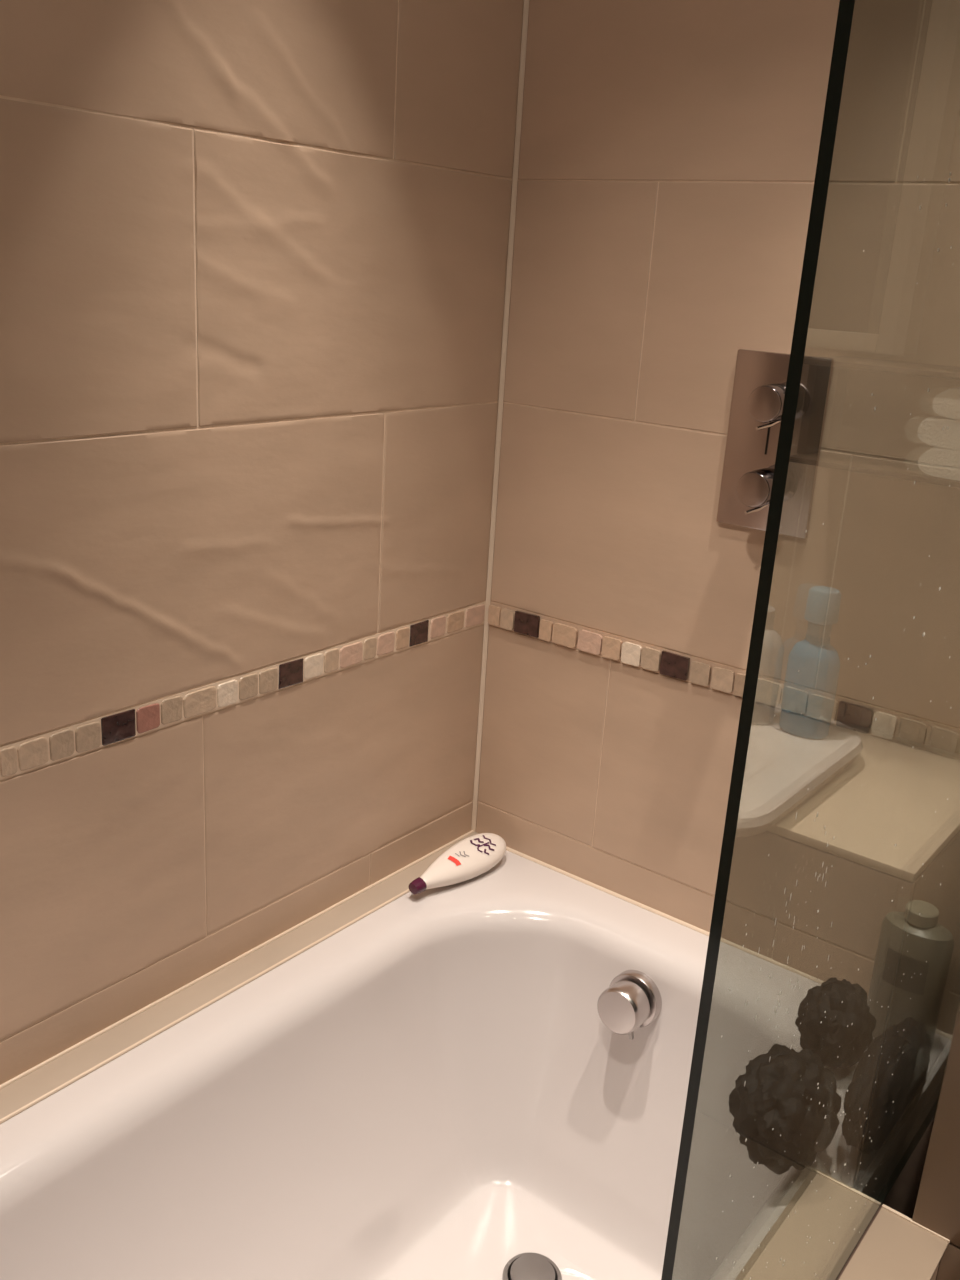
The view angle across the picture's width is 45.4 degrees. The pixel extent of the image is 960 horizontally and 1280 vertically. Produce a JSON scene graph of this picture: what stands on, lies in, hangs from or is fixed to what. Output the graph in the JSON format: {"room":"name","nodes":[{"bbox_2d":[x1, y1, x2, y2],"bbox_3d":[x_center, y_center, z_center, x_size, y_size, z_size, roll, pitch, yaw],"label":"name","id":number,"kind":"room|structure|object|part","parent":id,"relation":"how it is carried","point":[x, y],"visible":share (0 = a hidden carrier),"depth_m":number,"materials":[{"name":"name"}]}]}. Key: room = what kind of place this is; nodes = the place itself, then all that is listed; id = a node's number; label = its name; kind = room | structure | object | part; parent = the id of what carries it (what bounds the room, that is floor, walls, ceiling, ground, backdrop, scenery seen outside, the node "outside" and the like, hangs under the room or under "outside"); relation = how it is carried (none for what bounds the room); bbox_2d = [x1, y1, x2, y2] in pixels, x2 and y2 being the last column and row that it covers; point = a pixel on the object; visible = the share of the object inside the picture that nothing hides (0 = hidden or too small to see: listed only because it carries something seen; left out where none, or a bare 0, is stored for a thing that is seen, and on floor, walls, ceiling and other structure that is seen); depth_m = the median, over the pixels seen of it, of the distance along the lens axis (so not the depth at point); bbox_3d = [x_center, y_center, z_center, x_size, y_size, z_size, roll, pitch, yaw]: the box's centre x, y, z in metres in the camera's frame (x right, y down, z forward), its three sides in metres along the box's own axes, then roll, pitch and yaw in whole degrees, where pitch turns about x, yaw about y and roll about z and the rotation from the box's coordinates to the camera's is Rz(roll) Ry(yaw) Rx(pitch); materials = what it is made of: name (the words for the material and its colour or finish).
{"room":"bathroom","nodes":[
{"label":"bathroom","id":0,"kind":"room"},
{"bbox_2d":[0,0,523,1084],"bbox_3d":[-0.564,-0.073,1.060,0.123,2.300,1.760,17,22,35],"label":"wall","id":1,"kind":"structure","parent":0,"point":[254,253],"depth_m":1.30,"materials":[{"name":"beige tile"}]},
{"bbox_2d":[0,830,478,1123],"bbox_3d":[-0.517,0.497,1.218,0.047,0.010,1.700,17,22,35],"label":"trim","id":2,"kind":"structure","parent":1,"relation":"attached to","point":[34,1085],"depth_m":1.42,"materials":[{"name":"beige tile"}]},
{"bbox_2d":[475,0,959,1039],"bbox_3d":[0.856,-0.016,1.158,2.270,2.300,0.127,17,22,35],"label":"wall","id":3,"kind":"structure","parent":0,"point":[669,149],"depth_m":1.47,"materials":[{"name":"beige tile"}]},
{"bbox_2d":[471,0,528,831],"bbox_3d":[0.041,-0.509,1.605,0.005,1.735,0.005,17,22,35],"label":"trim","id":4,"kind":"structure","parent":3,"relation":"attached to","point":[526,2],"depth_m":1.65,"materials":[{"name":"beige"}]},
{"bbox_2d":[506,846,952,1039],"bbox_3d":[0.315,0.415,1.638,0.747,0.004,0.005,17,22,35],"label":"trim","id":5,"kind":"structure","parent":3,"relation":"attached to","point":[629,900],"depth_m":1.66,"materials":[{"name":"beige"}]},
{"bbox_2d":[717,349,833,538],"bbox_3d":[0.337,-0.234,1.385,0.122,0.217,0.086,17,22,35],"label":"shower mixer","id":6,"kind":"object","parent":3,"relation":"attached to","point":[760,379],"visible":0.76,"depth_m":1.40,"materials":[{"name":"grey metal"}]},
{"bbox_3d":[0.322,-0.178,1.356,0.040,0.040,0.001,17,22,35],"label":"knob","id":7,"kind":"part","parent":6,"relation":"part of","materials":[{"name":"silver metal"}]},
{"bbox_3d":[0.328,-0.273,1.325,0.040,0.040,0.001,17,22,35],"label":"knob","id":8,"kind":"part","parent":6,"relation":"part of","materials":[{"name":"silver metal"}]},
{"bbox_3d":[0.346,-0.186,1.386,0.047,0.047,0.077,17,22,35],"label":"knob","id":9,"kind":"part","parent":6,"relation":"part of","materials":[{"name":"silver metal"}]},
{"bbox_3d":[0.352,-0.281,1.355,0.047,0.047,0.077,17,22,35],"label":"knob","id":10,"kind":"part","parent":6,"relation":"part of","materials":[{"name":"silver metal"}]},
{"bbox_2d":[661,0,951,1279],"bbox_3d":[0.396,-0.111,0.872,0.018,1.478,0.846,17,22,35],"label":"screen","id":11,"kind":"object","parent":3,"relation":"attached to","point":[846,7],"visible":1,"depth_m":0.56,"materials":[{"name":"clear glass"}]},
{"bbox_3d":[0.254,1.319,0.793,2.370,0.080,1.980,17,22,35],"label":"floor","id":12,"kind":"structure","parent":0,"visible":0},
{"bbox_2d":[0,850,951,1279],"bbox_3d":[-0.243,0.796,1.076,0.772,0.438,1.697,17,22,35],"label":"bath","id":13,"kind":"object","parent":12,"relation":"on","point":[485,1076],"visible":0.8,"depth_m":1.55,"materials":[{"name":"white ceramic"}]},
{"bbox_2d":[408,833,505,894],"bbox_3d":[-0.030,0.338,1.732,0.061,0.043,0.200,17,22,35],"label":"thermometer","id":14,"kind":"object","parent":13,"relation":"on","point":[473,856],"visible":1,"depth_m":1.72,"materials":[{"name":"white plastic"}]},
{"bbox_3d":[0.208,0.540,1.577,0.009,0.019,0.006,17,22,35],"label":"overflow lever","id":15,"kind":"part","parent":13,"relation":"part of","materials":[{"name":"silver metal"}]},
{"bbox_2d":[728,1044,840,1174],"bbox_3d":[0.320,0.491,1.207,0.111,0.128,0.138,17,22,35],"label":"bath puff","id":16,"kind":"object","parent":13,"relation":"on","point":[777,1094],"visible":1,"depth_m":1.17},
{"bbox_3d":[0.323,0.441,1.192,0.044,0.015,0.018,10,19,18],"label":"hanging cord","id":17,"kind":"part","parent":16,"relation":"part of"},
{"bbox_2d":[795,978,876,1068],"bbox_3d":[0.424,0.457,1.365,0.090,0.107,0.106,17,22,35],"label":"bath puff","id":18,"kind":"object","parent":13,"relation":"on","point":[824,1039],"visible":0.97,"depth_m":1.33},
{"bbox_3d":[0.425,0.412,1.352,0.044,0.015,0.018,10,19,18],"label":"hanging cord","id":19,"kind":"part","parent":18,"relation":"part of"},
{"bbox_2d":[842,1017,930,1153],"bbox_3d":[0.444,0.486,1.252,0.066,0.124,0.210,17,22,35],"label":"bath puff","id":20,"kind":"object","parent":13,"relation":"on","point":[906,1052],"visible":1,"depth_m":1.20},
{"bbox_3d":[0.448,0.437,1.240,0.044,0.015,0.018,10,19,18],"label":"hanging cord","id":21,"kind":"part","parent":20,"relation":"part of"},
{"bbox_2d":[867,900,953,1049],"bbox_3d":[0.526,0.409,1.404,0.085,0.185,0.054,17,22,35],"label":"lotion bottle","id":22,"kind":"object","parent":13,"relation":"on","point":[924,939],"visible":0.91,"depth_m":1.38,"materials":[{"name":"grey plastic"}]},
{"bbox_2d":[735,1167,949,1279],"bbox_3d":[-0.030,0.981,0.734,0.142,0.564,1.362,17,22,35],"label":"ledge","id":23,"kind":"object","parent":12,"relation":"on","point":[895,1246],"depth_m":1.11,"materials":[{"name":"beige stone"}]},
{"bbox_2d":[912,1007,959,1279],"bbox_3d":[1.048,0.791,0.926,1.321,0.934,0.340,17,22,35],"label":"wall","id":24,"kind":"structure","parent":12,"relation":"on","point":[937,1207],"depth_m":1.11,"materials":[{"name":"brown tile"}]}
]}

